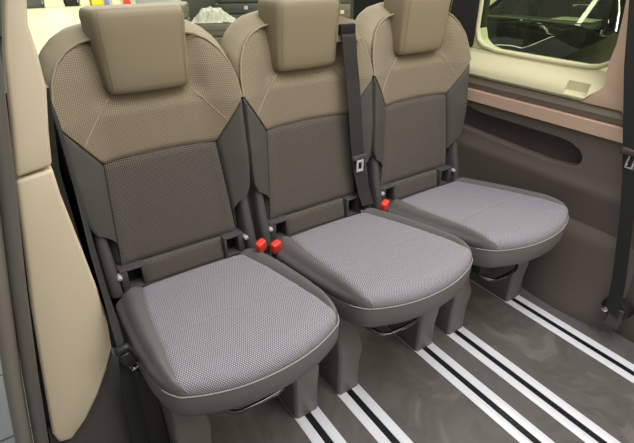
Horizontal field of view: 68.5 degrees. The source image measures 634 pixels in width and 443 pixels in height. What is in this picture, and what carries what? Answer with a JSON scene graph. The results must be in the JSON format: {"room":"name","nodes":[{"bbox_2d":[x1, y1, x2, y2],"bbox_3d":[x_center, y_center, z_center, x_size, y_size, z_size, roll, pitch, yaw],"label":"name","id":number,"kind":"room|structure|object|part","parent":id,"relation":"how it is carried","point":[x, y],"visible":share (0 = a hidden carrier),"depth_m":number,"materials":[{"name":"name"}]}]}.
{"room":"vehicle interior","nodes":[
{"label":"vehicle interior","id":0,"kind":"room"},
{"bbox_2d":[0,0,1,36],"bbox_3d":[-1.019,-0.732,1.400,0.114,0.299,0.320,-18,34,-29],"label":"wall","id":1,"kind":"structure","parent":0,"point":[0,0],"depth_m":1.34,"materials":[{"name":"grey"}]},
{"bbox_2d":[0,37,116,442],"bbox_3d":[-0.873,0.014,1.425,0.250,1.020,1.060,-18,34,-29],"label":"wall","id":2,"kind":"structure","parent":0,"point":[53,147],"depth_m":0.95,"materials":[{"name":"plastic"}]},
{"bbox_2d":[0,212,32,442],"bbox_3d":[-0.593,0.161,0.883,0.235,1.300,0.039,-18,34,-29],"label":"trim","id":3,"kind":"structure","parent":2,"relation":"attached to","point":[9,352],"depth_m":0.92,"materials":[{"name":"grey plastic"}]},
{"bbox_2d":[0,57,48,442],"bbox_3d":[-0.566,0.152,0.899,0.226,1.300,0.039,-18,34,-29],"label":"trim","id":4,"kind":"structure","parent":2,"relation":"attached to","point":[9,211],"depth_m":0.86,"materials":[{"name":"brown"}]},
{"bbox_2d":[2,0,51,175],"bbox_3d":[-0.504,-0.281,0.763,0.100,0.413,0.055,-18,34,-29],"label":"trim","id":5,"kind":"structure","parent":2,"relation":"attached to","point":[25,83],"depth_m":0.78,"materials":[{"name":"beige plastic"}]},
{"bbox_2d":[15,165,110,440],"bbox_3d":[-0.557,0.205,0.998,0.176,0.669,0.055,-18,34,-29],"label":"trim","id":6,"kind":"structure","parent":2,"relation":"attached to","point":[70,322],"depth_m":0.97,"materials":[{"name":"beige plastic"}]},
{"bbox_2d":[54,129,118,320],"bbox_3d":[-0.830,-0.086,1.789,0.235,0.832,0.500,-18,34,-29],"label":"trim","id":7,"kind":"structure","parent":2,"relation":"attached to","point":[80,228],"depth_m":1.54,"materials":[{"name":"black plastic"}]},
{"bbox_2d":[50,98,150,442],"bbox_3d":[-0.477,0.220,1.067,0.070,0.995,0.232,-18,34,-29],"label":"belt","id":8,"kind":"object","parent":2,"relation":"attached to","point":[127,357],"visible":0.96,"depth_m":1.03,"materials":[{"name":"grey fabric"}]},
{"bbox_2d":[48,347,169,442],"bbox_3d":[-0.562,0.497,1.206,0.287,0.397,0.060,-18,34,-29],"label":"trim","id":9,"kind":"structure","parent":2,"relation":"attached to","point":[106,421],"depth_m":1.19,"materials":[{"name":"grey plastic"}]},
{"bbox_2d":[119,241,633,442],"bbox_3d":[0.509,0.697,1.311,1.780,0.060,3.320,-18,34,-29],"label":"floor","id":10,"kind":"structure","parent":0,"point":[422,402],"depth_m":1.51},
{"bbox_2d":[278,396,346,442],"bbox_3d":[0.145,0.722,1.206,0.084,0.003,2.950,-18,34,-29],"label":"rail","id":11,"kind":"object","parent":10,"relation":"on","point":[317,427],"visible":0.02,"depth_m":1.39,"materials":[{"name":"silver metal"}]},
{"bbox_2d":[38,2,338,442],"bbox_3d":[-0.309,0.051,1.256,0.507,1.117,0.816,-18,34,-29],"label":"passenger seat","id":12,"kind":"object","parent":11,"relation":"on","point":[147,102],"visible":0.99,"depth_m":1.24,"materials":[{"name":"fabric"}]},
{"bbox_3d":[-0.463,-0.352,1.286,0.494,0.318,0.135,-18,34,-29],"label":"backrest panel","id":13,"kind":"part","parent":12,"relation":"part of","materials":[{"name":"beige fabric"}]},
{"bbox_3d":[-0.445,-0.070,1.418,0.370,0.315,0.078,-18,34,-29],"label":"backrest panel","id":14,"kind":"part","parent":12,"relation":"part of","materials":[{"name":"fabric"}]},
{"bbox_3d":[-0.394,0.474,1.295,0.097,0.343,0.318,-18,34,-29],"label":"leg","id":15,"kind":"part","parent":12,"relation":"part of","materials":[{"name":"grey plastic"}]},
{"bbox_2d":[142,255,335,395],"bbox_3d":[-0.235,0.238,1.231,0.401,0.118,0.530,-18,34,-29],"label":"cushion","id":16,"kind":"object","parent":12,"relation":"on","point":[238,325],"depth_m":1.12,"materials":[{"name":"fabric"}]},
{"bbox_3d":[-0.186,0.419,1.256,0.218,0.053,0.164,-18,34,-29],"label":"slide handle","id":17,"kind":"part","parent":12,"relation":"part of","materials":[{"name":"black metal"}]},
{"bbox_3d":[-0.117,0.382,1.456,0.097,0.343,0.318,-18,34,-29],"label":"leg","id":18,"kind":"part","parent":12,"relation":"part of","materials":[{"name":"grey plastic"}]},
{"bbox_2d":[320,375,412,442],"bbox_3d":[0.278,0.678,1.282,0.084,0.003,2.950,-18,34,-29],"label":"rail","id":19,"kind":"object","parent":10,"relation":"on","point":[367,411],"visible":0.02,"depth_m":1.42,"materials":[{"name":"silver metal"}]},
{"bbox_2d":[221,0,472,394],"bbox_3d":[0.101,-0.086,1.493,0.519,1.117,0.818,-18,34,-29],"label":"passenger seat","id":20,"kind":"object","parent":19,"relation":"on","point":[303,69],"visible":0.95,"depth_m":1.48,"materials":[{"name":"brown fabric"}]},
{"bbox_3d":[-0.047,-0.491,1.527,0.494,0.318,0.135,-18,34,-29],"label":"backrest panel","id":21,"kind":"part","parent":20,"relation":"part of","materials":[{"name":"beige fabric"}]},
{"bbox_3d":[-0.029,-0.209,1.658,0.370,0.315,0.078,-18,34,-29],"label":"backrest panel","id":22,"kind":"part","parent":20,"relation":"part of","materials":[{"name":"fabric"}]},
{"bbox_3d":[0.022,0.336,1.536,0.097,0.343,0.318,-18,34,-29],"label":"leg","id":23,"kind":"part","parent":20,"relation":"part of","materials":[{"name":"grey plastic"}]},
{"bbox_2d":[291,213,471,308],"bbox_3d":[0.181,0.100,1.471,0.401,0.118,0.530,-18,34,-29],"label":"cushion","id":24,"kind":"object","parent":20,"relation":"on","point":[388,260],"depth_m":1.37,"materials":[{"name":"fabric"}]},
{"bbox_3d":[0.230,0.281,1.496,0.218,0.053,0.164,-18,34,-29],"label":"slide handle","id":25,"kind":"part","parent":20,"relation":"part of","materials":[{"name":"black metal"}]},
{"bbox_3d":[0.299,0.243,1.696,0.097,0.343,0.318,-18,34,-29],"label":"leg","id":26,"kind":"part","parent":20,"relation":"part of","materials":[{"name":"grey plastic"}]},
{"bbox_2d":[386,326,554,442],"bbox_3d":[0.561,0.584,1.446,0.084,0.003,2.950,-18,34,-29],"label":"rail","id":27,"kind":"object","parent":10,"relation":"on","point":[509,419],"visible":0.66,"depth_m":1.48,"materials":[{"name":"silver metal"}]},
{"bbox_2d":[361,210,633,382],"bbox_3d":[0.976,0.446,1.685,0.084,0.003,2.950,-18,34,-29],"label":"rail","id":28,"kind":"object","parent":10,"relation":"on","point":[605,356],"visible":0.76,"depth_m":1.71,"materials":[{"name":"silver metal"}]},
{"bbox_2d":[437,326,620,442],"bbox_3d":[0.693,0.540,1.522,0.084,0.003,2.950,-18,34,-29],"label":"rail","id":29,"kind":"object","parent":10,"relation":"on","point":[565,414],"visible":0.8,"depth_m":1.51,"materials":[{"name":"silver metal"}]},
{"bbox_2d":[355,0,568,333],"bbox_3d":[0.523,-0.224,1.733,0.507,1.117,0.816,-18,34,-29],"label":"passenger seat","id":30,"kind":"object","parent":29,"relation":"on","point":[419,51],"visible":0.89,"depth_m":1.74,"materials":[{"name":"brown fabric"}]},
{"bbox_3d":[0.387,-0.345,1.895,0.370,0.315,0.078,-18,34,-29],"label":"backrest panel","id":31,"kind":"part","parent":30,"relation":"part of","materials":[{"name":"fabric"}]},
{"bbox_3d":[0.369,-0.627,1.763,0.494,0.318,0.135,-18,34,-29],"label":"backrest panel","id":32,"kind":"part","parent":30,"relation":"part of","materials":[{"name":"beige fabric"}]},
{"bbox_3d":[0.439,0.199,1.772,0.097,0.343,0.318,-18,34,-29],"label":"leg","id":33,"kind":"part","parent":30,"relation":"part of","materials":[{"name":"grey plastic"}]},
{"bbox_2d":[401,181,567,249],"bbox_3d":[0.598,-0.037,1.707,0.401,0.118,0.530,-18,34,-29],"label":"cushion","id":34,"kind":"object","parent":30,"relation":"on","point":[504,217],"depth_m":1.61,"materials":[{"name":"fabric"}]},
{"bbox_3d":[0.647,0.145,1.732,0.218,0.053,0.164,-18,34,-29],"label":"slide handle","id":35,"kind":"part","parent":30,"relation":"part of","materials":[{"name":"black metal"}]},
{"bbox_3d":[0.716,0.107,1.932,0.097,0.343,0.318,-18,34,-29],"label":"leg","id":36,"kind":"part","parent":30,"relation":"part of","materials":[{"name":"grey plastic"}]},
{"bbox_2d":[354,0,633,342],"bbox_3d":[1.023,-0.253,1.580,0.200,1.320,2.720,-18,34,-29],"label":"wall","id":37,"kind":"structure","parent":0,"point":[590,188],"depth_m":1.72,"materials":[{"name":"brown plastic"}]},
{"bbox_2d":[350,0,354,19],"bbox_3d":[0.181,-0.871,2.484,0.033,1.100,0.024,-18,34,-29],"label":"trim","id":38,"kind":"structure","parent":37,"relation":"attached to","point":[352,2],"depth_m":2.36,"materials":[{"name":"grey plastic"}]},
{"bbox_2d":[472,27,501,49],"bbox_3d":[0.693,-0.784,1.981,0.070,0.078,0.216,-18,34,-29],"label":"trim","id":39,"kind":"structure","parent":37,"relation":"attached to","point":[483,31],"depth_m":1.96,"materials":[{"name":"beige plastic"}]},
{"bbox_2d":[464,105,582,162],"bbox_3d":[0.758,-0.411,1.938,0.006,0.138,0.765,-18,34,-29],"label":"trim","id":40,"kind":"structure","parent":37,"relation":"attached to","point":[552,146],"depth_m":1.85,"materials":[{"name":"brown"}]},
{"bbox_2d":[469,0,608,100],"bbox_3d":[0.645,-0.886,1.913,0.157,0.511,1.257,-18,34,-29],"label":"window","id":41,"kind":"structure","parent":37,"relation":"in","point":[574,80],"depth_m":1.73,"materials":[{"name":"beige plastic"}]},
{"bbox_3d":[0.837,-0.800,1.674,0.042,0.424,0.604,-18,34,-29],"label":"frame","id":42,"kind":"part","parent":41,"relation":"part of","materials":[{"name":"beige plastic"}]},
{"bbox_2d":[467,87,622,142],"bbox_3d":[0.686,-0.571,2.025,0.156,0.051,1.400,-18,34,-29],"label":"trim","id":43,"kind":"structure","parent":37,"relation":"attached to","point":[609,131],"depth_m":1.69,"materials":[{"name":"beige plastic"}]},
{"bbox_2d":[468,75,622,125],"bbox_3d":[0.677,-0.623,2.016,0.151,0.046,1.362,-18,34,-29],"label":"trim","id":44,"kind":"structure","parent":37,"relation":"attached to","point":[564,104],"depth_m":1.69,"materials":[{"name":"brown plastic"}]},
{"bbox_2d":[521,217,633,331],"bbox_3d":[0.961,0.150,1.803,0.072,0.400,0.460,-18,34,-29],"label":"trim","id":45,"kind":"structure","parent":37,"relation":"attached to","point":[574,277],"depth_m":1.75,"materials":[{"name":"brown plastic"}]},
{"bbox_2d":[601,0,633,329],"bbox_3d":[0.993,-0.221,1.472,0.060,1.232,0.347,-18,34,-29],"label":"belt","id":46,"kind":"object","parent":37,"relation":"attached to","point":[617,308],"visible":1,"depth_m":1.50,"materials":[{"name":"grey fabric"}]},
{"bbox_2d":[601,297,633,329],"bbox_3d":[1.064,0.321,1.664,0.059,0.100,0.100,-18,34,-29],"label":"anchor","id":47,"kind":"object","parent":46,"relation":"on","point":[617,311],"depth_m":1.64,"materials":[{"name":"grey plastic"}]},
{"bbox_2d":[490,0,590,5],"bbox_3d":[4.254,-8.902,13.296,0.270,5.700,36.000,-18,34,-29],"label":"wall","id":48,"kind":"structure","parent":0,"point":[491,1],"depth_m":11.48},
{"label":"outside","id":49,"kind":"structure","parent":0,"visible":0},
{"bbox_2d":[27,0,135,54],"bbox_3d":[-3.004,-5.472,13.138,38.000,0.058,43.000,-18,34,-29],"label":"ground","id":50,"kind":"structure","parent":49,"point":[43,23],"depth_m":14.47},
{"bbox_2d":[0,357,33,442],"bbox_3d":[-2.841,1.298,1.214,3.860,0.011,8.000,-18,34,-29],"label":"floor","id":51,"kind":"structure","parent":50,"relation":"on","point":[6,430],"depth_m":1.99,"materials":[{"name":"grey"}]},
{"bbox_2d":[27,0,43,8],"bbox_3d":[-11.345,-8.728,17.609,1.420,1.200,0.600,-18,34,-29],"label":"storage cabinet","id":52,"kind":"object","parent":50,"relation":"on","point":[30,3],"visible":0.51,"depth_m":17.83,"materials":[{"name":"grey paint"}]},
{"bbox_2d":[42,0,64,7],"bbox_3d":[-10.356,-10.620,17.084,0.690,5.000,0.700,-18,34,-29],"label":"column","id":53,"kind":"structure","parent":50,"relation":"on","point":[46,3],"depth_m":18.01,"materials":[{"name":"beige"}]},
{"bbox_2d":[63,0,78,5],"bbox_3d":[-9.917,-9.190,18.511,0.480,1.100,0.500,-18,34,-29],"label":"rubbish bin","id":54,"kind":"object","parent":50,"relation":"on","point":[66,2],"visible":0.9,"depth_m":18.56,"materials":[{"name":"black plastic"}]},
{"bbox_2d":[78,0,89,5],"bbox_3d":[-9.428,-10.928,17.620,0.360,5.000,0.500,-18,34,-29],"label":"column","id":55,"kind":"structure","parent":50,"relation":"on","point":[80,2],"depth_m":18.64,"materials":[{"name":"beige"}]},
{"bbox_2d":[90,0,103,5],"bbox_3d":[-8.985,-9.278,18.761,0.440,1.000,0.500,-18,34,-29],"label":"plastic crate","id":56,"kind":"object","parent":50,"relation":"on","point":[92,2],"visible":0.94,"depth_m":18.78,"materials":[{"name":"yellow paint"}]},
{"bbox_2d":[112,0,120,4],"bbox_3d":[-8.150,-9.386,18.648,0.340,1.294,0.100,-18,34,-29],"label":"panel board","id":57,"kind":"object","parent":50,"relation":"on","point":[114,2],"visible":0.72,"depth_m":18.88,"materials":[{"name":"beige"}]},
{"bbox_2d":[123,0,130,3],"bbox_3d":[-7.763,-9.341,18.763,0.270,1.100,0.200,-18,34,-29],"label":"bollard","id":58,"kind":"object","parent":50,"relation":"on","point":[124,1],"visible":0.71,"depth_m":18.92,"materials":[{"name":"red paint"}]},
{"bbox_2d":[486,0,625,63],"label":"window","id":59,"kind":"structure","parent":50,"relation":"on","point":[525,26],"depth_m":5.37,"materials":[{"name":"clear glass"}]},
{"bbox_3d":[3.466,-2.961,6.863,0.160,0.670,0.460,-24,37,-35],"label":"car seat","id":60,"kind":"part","parent":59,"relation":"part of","materials":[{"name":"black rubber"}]},
{"bbox_2d":[552,17,600,22],"bbox_3d":[3.221,-2.515,5.788,0.400,0.005,0.500,-24,37,-35],"label":"paper sheet","id":61,"kind":"object","parent":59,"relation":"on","point":[588,20],"visible":0.98,"depth_m":5.76,"materials":[{"name":"paper"}]},
{"bbox_3d":[3.944,-2.696,6.395,0.160,0.670,0.460,-24,37,-35],"label":"car seat","id":62,"kind":"part","parent":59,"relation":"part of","materials":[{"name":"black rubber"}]},
{"bbox_3d":[-0.592,-1.184,4.568,2.200,0.980,1.600,-18,34,-29],"label":"table","id":63,"kind":"object","parent":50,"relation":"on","visible":0},
{"bbox_2d":[135,0,180,3],"bbox_3d":[-1.393,-1.798,4.185,0.360,0.470,0.340,-4,30,-7],"label":"parcel","id":64,"kind":"object","parent":63,"relation":"on","point":[136,1],"visible":0.02,"depth_m":3.95,"materials":[{"name":"white"}]},
{"bbox_2d":[181,0,215,21],"bbox_3d":[-1.049,-1.986,4.480,0.508,0.500,0.227,-4,30,-7],"label":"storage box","id":65,"kind":"object","parent":63,"relation":"on","point":[195,6],"visible":0.04,"depth_m":4.33,"materials":[{"name":"grey plastic"}]},
{"bbox_3d":[-1.179,-1.401,3.856,0.307,0.105,0.367,-4,30,-7],"label":"cushion","id":66,"kind":"object","parent":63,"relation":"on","visible":0},
{"bbox_3d":[-1.179,-1.493,3.804,0.307,0.105,0.367,-4,30,-7],"label":"cushion","id":67,"kind":"object","parent":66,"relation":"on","visible":0},
{"bbox_3d":[-1.180,-1.585,3.751,0.307,0.105,0.367,-4,30,-7],"label":"cushion","id":68,"kind":"object","parent":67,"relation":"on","visible":0},
{"bbox_2d":[152,1,188,18],"bbox_3d":[-1.180,-1.677,3.698,0.307,0.105,0.368,-4,30,-7],"label":"cushion","id":69,"kind":"object","parent":68,"relation":"on","point":[184,5],"visible":0.3,"depth_m":3.65,"materials":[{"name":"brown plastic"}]},
{"bbox_3d":[-0.805,-1.347,3.759,0.347,0.105,0.347,-4,30,-7],"label":"cushion","id":70,"kind":"object","parent":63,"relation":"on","visible":0},
{"bbox_2d":[214,36,222,45],"bbox_3d":[-0.805,-1.439,3.707,0.347,0.105,0.347,-4,30,-7],"label":"cushion","id":71,"kind":"object","parent":70,"relation":"on","point":[218,39],"visible":0.02,"depth_m":3.55,"materials":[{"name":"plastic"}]},
{"bbox_2d":[194,22,230,36],"bbox_3d":[-0.805,-1.526,3.657,0.347,0.095,0.347,-4,30,-7],"label":"cushion","id":72,"kind":"object","parent":71,"relation":"on","point":[215,29],"visible":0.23,"depth_m":3.51,"materials":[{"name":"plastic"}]},
{"bbox_2d":[191,6,235,22],"bbox_3d":[-0.804,-1.613,3.606,0.337,0.101,0.341,-4,30,-7],"label":"film","id":73,"kind":"object","parent":72,"relation":"on","point":[210,14],"visible":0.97,"depth_m":3.52,"materials":[{"name":"beige plastic"}]},
{"bbox_3d":[-0.688,-1.658,4.252,0.408,0.155,0.327,-4,30,-7],"label":"cushion","id":74,"kind":"object","parent":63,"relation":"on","visible":0},
{"bbox_2d":[229,14,243,19],"bbox_3d":[-0.689,-1.793,4.175,0.408,0.155,0.327,-4,30,-7],"label":"cushion","id":75,"kind":"object","parent":74,"relation":"on","point":[237,16],"visible":0.02,"depth_m":4.00,"materials":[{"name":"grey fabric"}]},
{"bbox_2d":[216,2,257,13],"bbox_3d":[-0.689,-1.898,4.115,0.408,0.085,0.328,-4,30,-7],"label":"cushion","id":76,"kind":"object","parent":75,"relation":"on","point":[230,8],"visible":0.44,"depth_m":3.98,"materials":[{"name":"grey plastic"}]},
{"bbox_2d":[215,0,258,2],"bbox_3d":[-0.689,-1.968,4.075,0.408,0.075,0.327,-4,30,-7],"label":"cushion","id":77,"kind":"object","parent":76,"relation":"on","point":[217,1],"visible":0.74,"depth_m":3.95,"materials":[{"name":"grey plastic"}]},
{"bbox_3d":[0.288,-1.678,4.298,0.508,0.140,0.408,-4,30,-7],"label":"cushion","id":78,"kind":"object","parent":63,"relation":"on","visible":0},
{"bbox_3d":[0.288,-1.798,4.230,0.508,0.135,0.408,-4,30,-7],"label":"cushion","id":79,"kind":"object","parent":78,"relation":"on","visible":0},
{"bbox_2d":[339,3,349,17],"bbox_3d":[0.287,-1.908,4.167,0.508,0.115,0.408,-4,30,-7],"label":"cushion","id":80,"kind":"object","parent":79,"relation":"on","point":[344,7],"visible":0.02,"depth_m":3.98,"materials":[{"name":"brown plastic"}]},
{"bbox_2d":[339,0,350,2],"bbox_3d":[0.287,-2.002,4.113,0.508,0.100,0.408,-4,30,-7],"label":"cushion","id":81,"kind":"object","parent":80,"relation":"on","point":[342,1],"visible":0.05,"depth_m":3.95,"materials":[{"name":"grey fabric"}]}
]}

